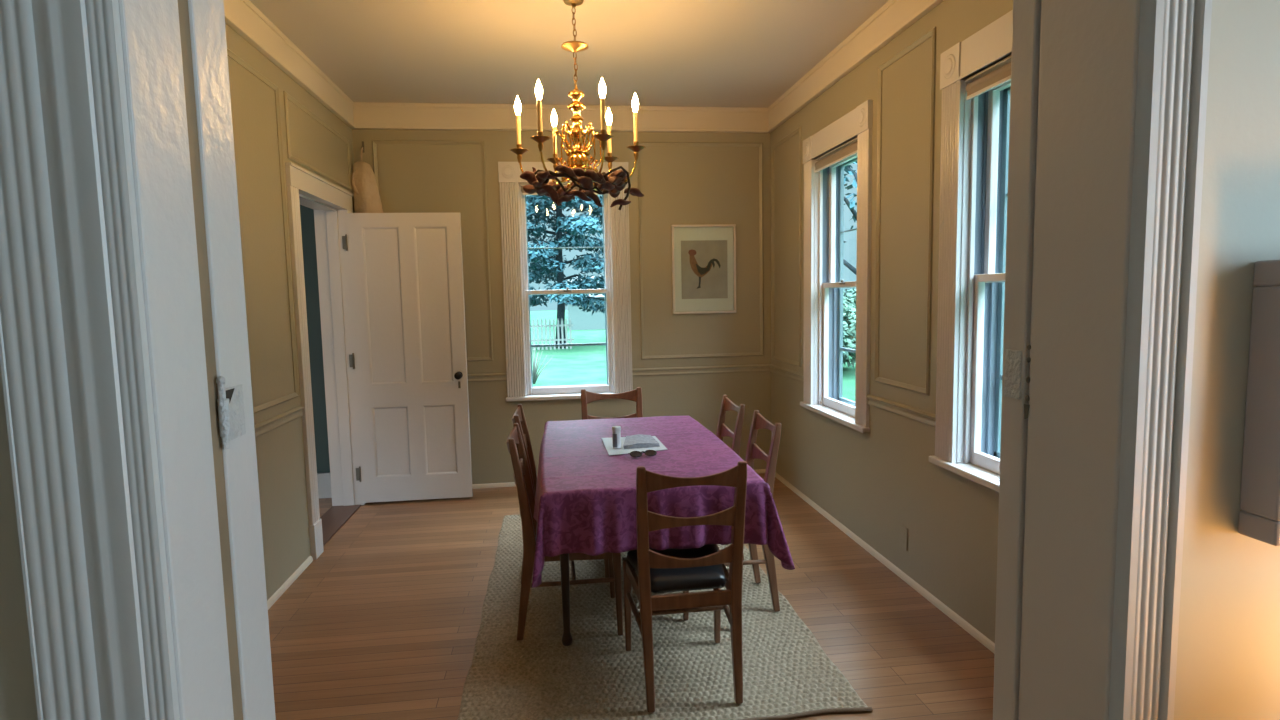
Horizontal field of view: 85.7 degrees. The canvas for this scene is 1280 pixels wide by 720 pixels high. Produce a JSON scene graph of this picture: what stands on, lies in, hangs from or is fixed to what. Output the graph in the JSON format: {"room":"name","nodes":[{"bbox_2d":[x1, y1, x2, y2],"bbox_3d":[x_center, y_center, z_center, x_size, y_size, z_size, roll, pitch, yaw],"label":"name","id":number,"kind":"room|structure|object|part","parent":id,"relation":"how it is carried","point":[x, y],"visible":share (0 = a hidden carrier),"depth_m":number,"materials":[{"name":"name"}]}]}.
{"room":"dining room","nodes":[
{"label":"dining room","id":0,"kind":"room"},
{"bbox_2d":[225,23,353,600],"bbox_3d":[-1.872,-0.219,2.887,0.180,2.880,4.478,-2,5,-7],"label":"wall","id":1,"kind":"structure","parent":0,"point":[279,451],"depth_m":3.49,"materials":[{"name":"beige paint"}]},
{"bbox_2d":[227,48,298,413],"bbox_3d":[-1.716,-0.495,2.343,0.014,1.645,2.745,-2,5,-7],"label":"trim","id":2,"kind":"structure","parent":1,"relation":"attached to","point":[230,53],"depth_m":3.65,"materials":[{"name":"beige paint"}]},
{"bbox_2d":[254,406,303,437],"bbox_3d":[-1.677,0.419,2.281,0.020,0.058,3.119,-2,5,-7],"label":"chair rail","id":3,"kind":"object","parent":1,"relation":"attached to","point":[261,428],"visible":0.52,"depth_m":3.47,"materials":[{"name":"beige paint"}]},
{"bbox_2d":[267,556,312,609],"bbox_3d":[-1.662,1.257,2.359,0.016,0.030,3.119,-2,5,-7],"label":"baseboard","id":4,"kind":"structure","parent":1,"relation":"attached to","point":[308,561],"depth_m":3.56,"materials":[{"name":"beige paint"}]},
{"bbox_2d":[283,91,351,190],"bbox_3d":[-1.985,-1.325,4.317,0.014,0.355,1.180,-2,5,-7],"label":"trim","id":5,"kind":"structure","parent":1,"relation":"attached to","point":[286,95],"depth_m":4.13,"materials":[{"name":"beige paint"}]},
{"bbox_2d":[285,162,365,559],"bbox_3d":[-2.041,-0.014,4.374,0.234,2.205,1.171,-2,5,-7],"label":"door frame","id":6,"kind":"structure","parent":1,"relation":"attached to","point":[329,219],"depth_m":4.76,"materials":[{"name":"white paint"}]},
{"bbox_2d":[342,213,472,502],"bbox_3d":[-1.637,-0.004,4.865,0.799,2.040,0.110,-2,5,-7],"label":"door","id":7,"kind":"structure","parent":1,"relation":"in","point":[409,355],"depth_m":4.89,"materials":[{"name":"white paint"}]},
{"bbox_3d":[-1.290,0.111,4.900,0.054,0.054,0.074,-2,5,-7],"label":"knob","id":8,"kind":"part","parent":7,"relation":"part of","materials":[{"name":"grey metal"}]},
{"bbox_2d":[300,205,329,472],"bbox_3d":[-3.139,-0.387,4.985,1.810,2.880,0.100,-2,5,-7],"label":"wall","id":9,"kind":"structure","parent":0,"point":[306,214],"depth_m":5.05,"materials":[{"name":"teal paint"}]},
{"bbox_2d":[317,472,331,498],"bbox_3d":[-3.054,0.957,5.050,1.709,0.190,0.030,-2,5,-7],"label":"baseboard","id":10,"kind":"structure","parent":9,"relation":"attached to","point":[324,480],"depth_m":5.13,"materials":[{"name":"white paint"}]},
{"bbox_2d":[352,129,770,483],"bbox_3d":[-0.525,-0.477,5.385,3.477,2.880,0.170,-2,5,-7],"label":"wall","id":11,"kind":"structure","parent":0,"point":[681,185],"depth_m":5.34,"materials":[{"name":"beige paint"}]},
{"bbox_2d":[372,140,492,360],"bbox_3d":[-1.534,-0.797,5.136,0.803,1.635,0.014,-2,5,-7],"label":"trim","id":12,"kind":"structure","parent":11,"relation":"attached to","point":[374,142],"depth_m":5.13,"materials":[{"name":"beige paint"}]},
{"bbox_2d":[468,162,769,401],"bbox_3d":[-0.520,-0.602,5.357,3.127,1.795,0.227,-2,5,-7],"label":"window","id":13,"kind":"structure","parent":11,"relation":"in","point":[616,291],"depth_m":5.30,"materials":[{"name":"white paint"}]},
{"bbox_3d":[-0.964,-0.520,5.228,0.138,1.616,0.023,-2,5,-7],"label":"casing","id":14,"kind":"part","parent":13,"relation":"part of","materials":[{"name":"white paint"}]},
{"bbox_3d":[-0.546,0.278,5.427,0.990,0.030,0.215,-2,5,-7],"label":"sill","id":15,"kind":"part","parent":13,"relation":"part of","materials":[{"name":"white paint"}]},
{"bbox_2d":[521,186,606,194],"bbox_3d":[-0.572,-1.286,5.234,0.650,0.071,0.044,-2,5,-7],"label":"roller blind","id":16,"kind":"object","parent":13,"relation":"attached to","point":[576,187],"visible":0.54,"depth_m":5.19,"materials":[{"name":"beige fabric"}]},
{"bbox_3d":[-0.569,-1.257,5.221,0.640,0.015,0.012,-2,5,-7],"label":"rail","id":17,"kind":"part","parent":16,"relation":"part of","materials":[{"name":"white paint"}]},
{"bbox_3d":[-0.577,-0.928,5.366,0.678,0.831,0.034,-2,5,-7],"label":"sash","id":18,"kind":"part","parent":13,"relation":"part of","materials":[{"name":"white paint"}]},
{"bbox_3d":[-0.576,-0.548,5.458,0.650,1.590,0.024,-2,5,-7],"label":"storm frame","id":19,"kind":"part","parent":13,"relation":"part of","materials":[{"name":"clear glass"}]},
{"bbox_3d":[-0.555,-0.142,5.395,0.678,0.812,0.034,-2,5,-7],"label":"sash","id":20,"kind":"part","parent":13,"relation":"part of","materials":[{"name":"white paint"}]},
{"bbox_3d":[-0.143,-0.546,5.329,0.138,1.616,0.023,-2,5,-7],"label":"casing","id":21,"kind":"part","parent":13,"relation":"part of","materials":[{"name":"white paint"}]},
{"bbox_2d":[472,469,765,488],"bbox_3d":[-0.450,0.949,5.428,3.067,0.030,0.016,-2,5,-7],"label":"baseboard","id":22,"kind":"structure","parent":11,"relation":"attached to","point":[508,484],"depth_m":5.35,"materials":[{"name":"beige paint"}]},
{"bbox_2d":[637,142,763,359],"bbox_3d":[0.482,-0.846,5.385,0.990,1.665,0.014,-2,5,-7],"label":"trim","id":23,"kind":"structure","parent":11,"relation":"attached to","point":[760,145],"depth_m":5.38,"materials":[{"name":"beige paint"}]},
{"bbox_2d":[671,224,735,313],"bbox_3d":[0.501,-0.709,5.393,0.505,0.687,0.026,-2,5,-7],"label":"picture","id":24,"kind":"object","parent":11,"relation":"attached to","point":[703,256],"visible":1,"depth_m":5.39,"materials":[{"name":"beige paper"}]},
{"bbox_2d":[681,240,727,298],"bbox_3d":[0.504,-0.706,5.394,0.368,0.452,0.002,-2,5,-7],"label":"print","id":25,"kind":"object","parent":24,"relation":"attached to","point":[704,263],"depth_m":5.39,"materials":[{"name":"grey paper"}]},
{"bbox_3d":[-2.010,-1.546,4.998,0.016,0.080,0.037,-2,5,-7],"label":"coat hook","id":26,"kind":"object","parent":11,"relation":"attached to","visible":0},
{"bbox_2d":[351,147,382,212],"bbox_3d":[-1.938,-0.856,4.992,0.258,1.365,0.194,-2,5,-7],"label":"canvas bag","id":27,"kind":"object","parent":26,"relation":"hanging from","point":[365,191],"visible":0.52,"depth_m":4.90,"materials":[{"name":"beige fabric"}]},
{"bbox_2d":[250,0,888,107],"bbox_3d":[-0.829,-1.563,1.010,5.900,0.100,8.580,-2,5,-7],"label":"ceiling","id":28,"kind":"structure","parent":0,"point":[684,53],"depth_m":3.93,"materials":[{"name":"beige paint"}]},
{"bbox_2d":[510,0,645,191],"bbox_3d":[-0.309,-1.289,3.336,0.655,0.892,0.615,-2,5,-7],"label":"chandelier","id":29,"kind":"object","parent":28,"relation":"hanging from","point":[578,155],"visible":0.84,"depth_m":3.32,"materials":[{"name":"gold metal"}]},
{"bbox_3d":[-0.593,-1.234,3.346,0.033,0.090,0.033,-2,5,-7],"label":"bulb","id":30,"kind":"part","parent":29,"relation":"part of","materials":[{"name":"beige glass"}]},
{"bbox_3d":[-0.454,-1.214,3.098,0.033,0.090,0.033,-2,5,-7],"label":"bulb","id":31,"kind":"part","parent":29,"relation":"part of","materials":[{"name":"beige glass"}]},
{"bbox_3d":[-0.459,-0.921,3.373,0.265,0.158,0.016,-1,5,2],"label":"arm","id":32,"kind":"part","parent":29,"relation":"part of","materials":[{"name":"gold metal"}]},
{"bbox_3d":[-0.447,-1.260,3.589,0.033,0.090,0.033,-2,5,-7],"label":"bulb","id":33,"kind":"part","parent":29,"relation":"part of","materials":[{"name":"beige glass"}]},
{"bbox_3d":[-0.382,-0.910,3.235,0.016,0.158,0.265,2,6,30],"label":"arm","id":34,"kind":"part","parent":29,"relation":"part of","materials":[{"name":"gold metal"}]},
{"bbox_3d":[-0.379,-0.935,3.507,0.015,0.158,0.265,-4,6,-29],"label":"arm","id":35,"kind":"part","parent":29,"relation":"part of","materials":[{"name":"gold metal"}]},
{"bbox_3d":[-0.315,-1.607,3.307,0.019,0.169,0.017,1,6,22],"label":"chain","id":36,"kind":"part","parent":29,"relation":"part of","materials":[{"name":"gold metal"}]},
{"bbox_3d":[-0.311,-1.399,3.326,0.019,0.169,0.017,1,6,22],"label":"chain","id":37,"kind":"part","parent":29,"relation":"part of","materials":[{"name":"gold metal"}]},
{"bbox_2d":[520,165,643,209],"bbox_3d":[-0.284,-0.819,3.375,0.587,0.216,0.487,-2,5,-7],"label":"leaf garland","id":38,"kind":"object","parent":29,"relation":"attached to","point":[613,184],"visible":0.98,"depth_m":3.21,"materials":[{"name":"black plant"}]},
{"bbox_3d":[-0.224,-0.913,3.233,0.015,0.158,0.265,-4,6,-29],"label":"arm","id":39,"kind":"part","parent":29,"relation":"part of","materials":[{"name":"gold metal"}]},
{"bbox_3d":[-0.169,-1.219,3.093,0.033,0.090,0.033,-2,5,-7],"label":"bulb","id":40,"kind":"part","parent":29,"relation":"part of","materials":[{"name":"beige glass"}]},
{"bbox_3d":[-0.162,-1.265,3.584,0.033,0.090,0.033,-2,5,-7],"label":"bulb","id":41,"kind":"part","parent":29,"relation":"part of","materials":[{"name":"beige glass"}]},
{"bbox_3d":[-0.144,-0.927,3.367,0.265,0.158,0.016,-1,5,2],"label":"arm","id":42,"kind":"part","parent":29,"relation":"part of","materials":[{"name":"gold metal"}]},
{"bbox_3d":[-0.023,-1.245,3.336,0.033,0.090,0.033,-2,5,-7],"label":"bulb","id":43,"kind":"part","parent":29,"relation":"part of","materials":[{"name":"beige glass"}]},
{"bbox_2d":[268,473,994,719],"bbox_3d":[-0.768,1.404,1.284,5.900,0.100,8.580,-2,5,-7],"label":"floor","id":44,"kind":"structure","parent":0,"point":[384,624],"depth_m":3.11,"materials":[{"name":"brown wood"}]},
{"bbox_2d":[320,505,360,545],"bbox_3d":[-2.035,1.081,4.473,0.200,0.008,0.915,-2,5,-7],"label":"threshold","id":45,"kind":"object","parent":44,"relation":"on","point":[335,517],"visible":0.51,"depth_m":4.62,"materials":[{"name":"brown wood"}]},
{"bbox_2d":[457,514,872,719],"bbox_3d":[-0.054,1.126,3.506,1.438,0.016,2.456,-2,5,-7],"label":"rug","id":46,"kind":"object","parent":44,"relation":"on","point":[787,674],"visible":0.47,"depth_m":2.74,"materials":[{"name":"carpet"}]},
{"bbox_2d":[512,404,608,581],"bbox_3d":[-0.420,0.681,3.636,0.472,0.868,0.404,-2,5,-7],"label":"dining chair","id":47,"kind":"object","parent":46,"relation":"on","point":[518,417],"visible":0.28,"depth_m":3.73,"materials":[{"name":"brown wood"}]},
{"bbox_3d":[-0.565,0.701,3.451,0.096,0.868,0.050,-2,5,-7],"label":"leg","id":48,"kind":"part","parent":47,"relation":"part of","materials":[{"name":"brown wood"}]},
{"bbox_3d":[-0.607,0.671,3.780,0.096,0.868,0.050,-2,5,-7],"label":"leg","id":49,"kind":"part","parent":47,"relation":"part of","materials":[{"name":"brown wood"}]},
{"bbox_3d":[-0.178,0.928,3.503,0.040,0.389,0.038,-2,5,-7],"label":"leg","id":50,"kind":"part","parent":47,"relation":"part of","materials":[{"name":"brown wood"}]},
{"bbox_2d":[506,423,622,640],"bbox_3d":[-0.338,0.732,3.064,0.472,0.868,0.404,-2,5,-7],"label":"dining chair","id":51,"kind":"object","parent":46,"relation":"on","point":[522,477],"visible":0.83,"depth_m":2.90,"materials":[{"name":"brown wood"}]},
{"bbox_3d":[-0.483,0.752,2.879,0.096,0.868,0.050,-2,5,-7],"label":"leg","id":52,"kind":"part","parent":51,"relation":"part of","materials":[{"name":"brown wood"}]},
{"bbox_3d":[-0.525,0.722,3.208,0.096,0.868,0.050,-2,5,-7],"label":"leg","id":53,"kind":"part","parent":51,"relation":"part of","materials":[{"name":"brown wood"}]},
{"bbox_3d":[-0.303,0.801,3.075,0.379,0.050,0.384,-2,5,-7],"label":"seat frame","id":54,"kind":"part","parent":51,"relation":"part of","materials":[{"name":"brown wood"}]},
{"bbox_3d":[-0.142,0.947,3.293,0.040,0.389,0.038,-2,5,-7],"label":"leg","id":55,"kind":"part","parent":51,"relation":"part of","materials":[{"name":"brown wood"}]},
{"bbox_3d":[-0.096,0.980,2.931,0.040,0.389,0.038,-2,5,-7],"label":"leg","id":56,"kind":"part","parent":51,"relation":"part of","materials":[{"name":"brown wood"}]},
{"bbox_2d":[560,553,572,645],"bbox_3d":[-0.024,0.772,3.330,0.827,0.726,1.472,-2,5,-7],"label":"dining table","id":57,"kind":"object","parent":46,"relation":"on","point":[567,638],"visible":0.18,"depth_m":2.85,"materials":[{"name":"brown wood"}]},
{"bbox_2d":[532,415,794,586],"bbox_3d":[-0.015,0.571,3.312,0.975,0.345,1.687,-2,5,-7],"label":"tablecloth","id":58,"kind":"object","parent":57,"relation":"on","point":[585,497],"visible":0.9,"depth_m":2.60,"materials":[{"name":"fabric"}]},
{"bbox_2d":[601,436,667,455],"bbox_3d":[-0.029,0.402,3.266,0.281,0.002,0.385,-2,5,-7],"label":"paper sheet","id":59,"kind":"object","parent":58,"relation":"on","point":[608,442],"visible":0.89,"depth_m":3.18,"materials":[{"name":"white paper"}]},
{"bbox_2d":[612,426,620,448],"bbox_3d":[-0.108,0.357,3.191,0.041,0.101,0.041,-2,5,-7],"label":"pill bottle","id":60,"kind":"object","parent":59,"relation":"on","point":[616,430],"visible":1,"depth_m":3.18,"materials":[{"name":"white plastic"}]},
{"bbox_2d":[623,434,659,448],"bbox_3d":[-0.007,0.386,3.302,0.170,0.019,0.260,-2,5,-7],"label":"newspaper","id":61,"kind":"object","parent":59,"relation":"on","point":[639,440],"visible":1,"depth_m":3.24,"materials":[{"name":"white paper"}]},
{"bbox_2d":[628,450,656,456],"bbox_3d":[0.011,0.410,3.041,0.126,0.021,0.068,-3,5,-16],"label":"eyeglasses","id":62,"kind":"object","parent":58,"relation":"on","point":[647,452],"visible":1,"depth_m":3.03,"materials":[{"name":"black plastic"}]},
{"bbox_2d":[581,387,642,419],"bbox_3d":[-0.146,0.627,4.161,0.404,0.868,0.472,-2,5,-7],"label":"dining chair","id":63,"kind":"object","parent":46,"relation":"on","point":[635,395],"visible":0.27,"depth_m":4.33,"materials":[{"name":"brown wood"}]},
{"bbox_3d":[-0.332,0.617,4.306,0.050,0.868,0.096,-2,5,-7],"label":"leg","id":64,"kind":"part","parent":63,"relation":"part of","materials":[{"name":"brown wood"}]},
{"bbox_3d":[-0.001,0.607,4.346,0.050,0.868,0.096,-2,5,-7],"label":"leg","id":65,"kind":"part","parent":63,"relation":"part of","materials":[{"name":"brown wood"}]},
{"bbox_2d":[622,461,746,712],"bbox_3d":[0.158,0.766,2.580,0.404,0.868,0.472,-2,5,-8],"label":"dining chair","id":66,"kind":"object","parent":46,"relation":"on","point":[668,570],"visible":0.99,"depth_m":2.42,"materials":[{"name":"brown wood"}]},
{"bbox_3d":[-0.047,0.992,2.791,0.038,0.389,0.040,-2,5,-8],"label":"leg","id":67,"kind":"part","parent":66,"relation":"part of","materials":[{"name":"brown wood"}]},
{"bbox_3d":[0.015,0.787,2.393,0.050,0.868,0.096,-2,5,-8],"label":"leg","id":68,"kind":"part","parent":66,"relation":"part of","materials":[{"name":"brown wood"}]},
{"bbox_2d":[627,544,725,592],"bbox_3d":[0.152,0.783,2.635,0.372,0.053,0.353,-2,5,-8],"label":"seat cushion","id":69,"kind":"object","parent":66,"relation":"on","point":[662,580],"depth_m":2.50,"materials":[{"name":"black leather"}]},
{"bbox_3d":[0.155,0.834,2.620,0.384,0.050,0.379,-2,5,-8],"label":"seat frame","id":70,"kind":"part","parent":66,"relation":"part of","materials":[{"name":"brown wood"}]},
{"bbox_3d":[0.316,0.980,2.840,0.038,0.389,0.040,-2,5,-8],"label":"leg","id":71,"kind":"part","parent":66,"relation":"part of","materials":[{"name":"brown wood"}]},
{"bbox_3d":[0.346,0.776,2.437,0.050,0.868,0.096,-2,5,-8],"label":"leg","id":72,"kind":"part","parent":66,"relation":"part of","materials":[{"name":"brown wood"}]},
{"bbox_2d":[716,395,744,560],"bbox_3d":[0.316,0.653,3.771,0.472,0.868,0.404,-2,5,-8],"label":"dining chair","id":73,"kind":"object","parent":46,"relation":"on","point":[727,404],"visible":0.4,"depth_m":3.82,"materials":[{"name":"brown wood"}]},
{"bbox_3d":[0.459,0.633,3.958,0.096,0.868,0.050,-2,5,-8],"label":"leg","id":74,"kind":"part","parent":73,"relation":"part of","materials":[{"name":"brown wood"}]},
{"bbox_3d":[0.504,0.662,3.629,0.096,0.868,0.050,-2,5,-8],"label":"leg","id":75,"kind":"part","parent":73,"relation":"part of","materials":[{"name":"brown wood"}]},
{"bbox_2d":[683,410,780,620],"bbox_3d":[0.399,0.701,3.239,0.472,0.868,0.404,-2,5,-6],"label":"dining chair","id":76,"kind":"object","parent":46,"relation":"on","point":[753,452],"visible":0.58,"depth_m":3.12,"materials":[{"name":"brown wood"}]},
{"bbox_3d":[0.208,0.962,3.057,0.040,0.389,0.038,-2,5,-6],"label":"leg","id":77,"kind":"part","parent":76,"relation":"part of","materials":[{"name":"brown wood"}]},
{"bbox_3d":[0.548,0.681,3.421,0.096,0.868,0.050,-2,5,-6],"label":"leg","id":78,"kind":"part","parent":76,"relation":"part of","materials":[{"name":"brown wood"}]},
{"bbox_3d":[0.582,0.711,3.090,0.096,0.868,0.050,-2,5,-6],"label":"leg","id":79,"kind":"part","parent":76,"relation":"part of","materials":[{"name":"brown wood"}]},
{"bbox_2d":[0,0,1279,719],"bbox_3d":[-0.044,-0.059,0.755,4.500,2.880,0.154,-2,5,-7],"label":"wall","id":80,"kind":"structure","parent":0,"point":[1228,668],"depth_m":0.77,"materials":[{"name":"grey paint"}]},
{"bbox_2d":[216,376,245,448],"bbox_3d":[-0.450,0.054,0.766,0.011,0.079,0.058,-2,5,-7],"label":"door hinge","id":81,"kind":"object","parent":80,"relation":"attached to","point":[231,413],"visible":1,"depth_m":0.76,"materials":[{"name":"grey paint"}]},
{"bbox_2d":[0,0,1211,719],"bbox_3d":[0.011,0.208,0.791,1.157,2.340,0.211,-2,5,-7],"label":"door frame","id":82,"kind":"structure","parent":80,"relation":"attached to","point":[74,357],"depth_m":0.72,"materials":[{"name":"grey paint"}]},
{"bbox_2d":[1004,345,1030,418],"bbox_3d":[0.496,0.027,0.909,0.003,0.098,0.050,-2,5,-7],"label":"strike plate","id":83,"kind":"object","parent":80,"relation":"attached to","point":[1013,358],"visible":1,"depth_m":0.91,"materials":[{"name":"grey paint"}]},
{"bbox_3d":[0.495,0.019,0.917,0.002,0.064,0.032,-2,5,-7],"label":"plate","id":84,"kind":"part","parent":83,"relation":"part of","materials":[{"name":"grey paint"}]},
{"bbox_2d":[1238,260,1279,545],"bbox_3d":[0.828,0.042,0.773,0.290,0.310,0.044,-2,5,-7],"label":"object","id":85,"kind":"object","parent":80,"relation":"attached to","point":[1259,519],"visible":1,"depth_m":0.76,"materials":[{"name":"grey"}]},
{"bbox_2d":[770,0,1012,642],"bbox_3d":[1.404,-0.322,3.289,0.170,2.880,4.478,-2,5,-7],"label":"wall","id":86,"kind":"structure","parent":0,"point":[877,481],"depth_m":3.48,"materials":[{"name":"beige paint"}]},
{"bbox_2d":[224,0,943,132],"bbox_3d":[-0.259,-1.613,2.964,3.127,0.184,4.478,-2,5,-7],"label":"crown molding","id":87,"kind":"structure","parent":86,"relation":"attached to","point":[894,17],"depth_m":4.98,"materials":[{"name":"beige paint"}]},
{"bbox_2d":[771,126,800,366],"bbox_3d":[1.074,-0.801,5.097,0.014,1.655,0.620,-2,5,-7],"label":"trim","id":88,"kind":"structure","parent":86,"relation":"attached to","point":[798,129],"depth_m":5.01,"materials":[{"name":"beige paint"}]},
{"bbox_2d":[800,100,872,432],"bbox_3d":[1.264,-0.535,4.239,0.227,1.795,0.990,-2,5,-7],"label":"window","id":89,"kind":"structure","parent":86,"relation":"in","point":[824,283],"depth_m":4.51,"materials":[{"name":"white paint"}]},
{"bbox_3d":[1.135,-0.508,4.644,0.023,1.616,0.138,-2,5,-7],"label":"casing","id":90,"kind":"part","parent":89,"relation":"part of","materials":[{"name":"white paint"}]},
{"bbox_3d":[1.276,0.344,4.319,0.215,0.030,0.990,-2,5,-7],"label":"sill","id":91,"kind":"part","parent":89,"relation":"part of","materials":[{"name":"white paint"}]},
{"bbox_2d":[815,141,857,172],"bbox_3d":[1.196,-1.224,4.168,0.044,0.071,0.650,-2,5,-7],"label":"roller blind","id":92,"kind":"object","parent":89,"relation":"in","point":[850,150],"visible":0.77,"depth_m":4.14,"materials":[{"name":"beige fabric"}]},
{"bbox_3d":[1.274,-0.077,4.281,0.034,0.812,0.678,-2,5,-7],"label":"sash","id":93,"kind":"part","parent":89,"relation":"part of","materials":[{"name":"white paint"}]},
{"bbox_3d":[1.302,-0.860,4.214,0.034,0.831,0.678,-2,5,-7],"label":"sash","id":94,"kind":"part","parent":89,"relation":"part of","materials":[{"name":"white paint"}]},
{"bbox_3d":[1.366,-0.476,4.257,0.024,1.590,0.650,-2,5,-7],"label":"storm frame","id":95,"kind":"part","parent":89,"relation":"part of","materials":[{"name":"clear glass"}]},
{"bbox_3d":[1.237,-0.435,3.826,0.023,1.616,0.138,-2,5,-7],"label":"casing","id":96,"kind":"part","parent":89,"relation":"part of","materials":[{"name":"white paint"}]},
{"bbox_2d":[775,472,994,653],"bbox_3d":[1.340,1.099,3.409,0.016,0.030,4.478,-2,5,-7],"label":"baseboard","id":97,"kind":"structure","parent":86,"relation":"attached to","point":[961,622],"depth_m":3.49,"materials":[{"name":"beige paint"}]},
{"bbox_2d":[770,10,1012,491],"bbox_3d":[1.385,-0.449,3.275,0.227,1.795,4.478,-2,5,-7],"label":"window","id":98,"kind":"structure","parent":86,"relation":"in","point":[974,154],"depth_m":2.93,"materials":[{"name":"white paint"}]},
{"bbox_3d":[1.341,-0.360,2.998,0.023,1.616,0.138,-2,5,-7],"label":"casing","id":99,"kind":"part","parent":98,"relation":"part of","materials":[{"name":"white paint"}]},
{"bbox_3d":[1.482,0.491,2.674,0.215,0.030,0.990,-2,5,-7],"label":"sill","id":100,"kind":"part","parent":98,"relation":"part of","materials":[{"name":"white paint"}]},
{"bbox_3d":[1.480,0.071,2.636,0.034,0.812,0.678,-2,5,-7],"label":"sash","id":101,"kind":"part","parent":98,"relation":"part of","materials":[{"name":"white paint"}]},
{"bbox_2d":[966,62,1010,99],"bbox_3d":[1.403,-1.076,2.523,0.044,0.071,0.650,-2,5,-7],"label":"roller blind","id":102,"kind":"object","parent":98,"relation":"attached to","point":[1001,75],"visible":0.41,"depth_m":2.69,"materials":[{"name":"beige fabric"}]},
{"bbox_3d":[1.387,-1.047,2.524,0.012,0.015,0.640,-2,5,-7],"label":"rail","id":103,"kind":"part","parent":102,"relation":"part of","materials":[{"name":"white paint"}]},
{"bbox_3d":[1.508,-0.712,2.569,0.034,0.831,0.678,-2,5,-7],"label":"sash","id":104,"kind":"part","parent":98,"relation":"part of","materials":[{"name":"white paint"}]},
{"bbox_3d":[1.572,-0.328,2.611,0.024,1.590,0.650,-2,5,-7],"label":"storm frame","id":105,"kind":"part","parent":98,"relation":"part of","materials":[{"name":"white wood"}]},
{"bbox_2d":[900,524,907,550],"bbox_3d":[1.329,0.894,3.480,0.008,0.115,0.072,-2,5,-7],"label":"wall outlet","id":106,"kind":"object","parent":86,"relation":"attached to","point":[903,530],"visible":1,"depth_m":3.47,"materials":[{"name":"beige paint"}]},
{"bbox_2d":[875,27,935,394],"bbox_3d":[1.287,-0.678,3.392,0.014,1.645,0.535,-2,5,-7],"label":"trim","id":107,"kind":"structure","parent":86,"relation":"attached to","point":[932,33],"depth_m":3.26,"materials":[{"name":"beige paint"}]},
{"label":"outside","id":108,"kind":"structure","parent":0,"visible":0},
{"bbox_2d":[530,310,855,400],"bbox_3d":[4.075,-2.291,48.368,160.000,0.200,145.000,-2,5,-7],"label":"lawn","id":109,"kind":"structure","parent":108,"point":[578,365],"depth_m":23.36,"materials":[{"name":"green plant"}]},
{"bbox_2d":[532,347,551,383],"bbox_3d":[-2.661,0.063,17.444,0.941,1.091,0.714,0,5,8],"label":"bush","id":110,"kind":"object","parent":109,"relation":"on","point":[534,370],"visible":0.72,"depth_m":17.36,"materials":[{"name":"green plant"}]},
{"bbox_2d":[531,318,573,349],"bbox_3d":[-4.685,-1.076,28.880,3.800,1.320,0.062,-2,5,-7],"label":"picket fence","id":111,"kind":"object","parent":109,"relation":"on","point":[565,324],"visible":0.43,"depth_m":28.97,"materials":[{"name":"white paint"}]},
{"bbox_3d":[-4.693,-1.406,28.862,3.800,0.080,0.038,-2,5,-7],"label":"fence rail","id":112,"kind":"part","parent":111,"relation":"part of","materials":[{"name":"grey paint"}]},
{"bbox_3d":[-4.681,-0.808,28.917,3.800,0.080,0.038,-2,5,-7],"label":"fence rail","id":113,"kind":"part","parent":111,"relation":"part of","materials":[{"name":"grey paint"}]},
{"bbox_2d":[526,195,604,347],"bbox_3d":[-3.505,-7.008,29.003,7.610,13.070,7.377,-2,5,-7],"label":"conifer tree","id":114,"kind":"object","parent":109,"relation":"on","point":[549,262],"visible":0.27,"depth_m":28.75,"materials":[{"name":"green plant"}]},
{"bbox_2d":[566,276,604,329],"bbox_3d":[-2.238,-4.077,48.427,6.200,3.600,5.600,-2,5,-7],"label":"outbuilding","id":115,"kind":"structure","parent":109,"relation":"on","point":[581,320],"depth_m":45.86,"materials":[{"name":"grey"}]},
{"bbox_2d":[843,296,855,367],"bbox_3d":[4.387,-0.779,19.264,4.457,2.193,5.080,-2,5,-7],"label":"shrub","id":116,"kind":"object","parent":109,"relation":"on","point":[849,340],"visible":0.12,"depth_m":18.20,"materials":[{"name":"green plant"}]},
{"bbox_2d":[843,287,855,334],"bbox_3d":[8.417,-1.553,23.859,4.282,2.740,4.141,-2,5,-7],"label":"shrub","id":117,"kind":"object","parent":109,"relation":"on","point":[849,291],"visible":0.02,"depth_m":24.31,"materials":[{"name":"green plant"}]},
{"bbox_2d":[843,161,856,274],"bbox_3d":[4.691,-2.427,13.964,4.546,6.390,3.863,1,6,26],"label":"leafy tree","id":118,"kind":"object","parent":109,"relation":"on","point":[851,203],"visible":0.03,"depth_m":14.42,"materials":[{"name":"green plant"}]}
]}

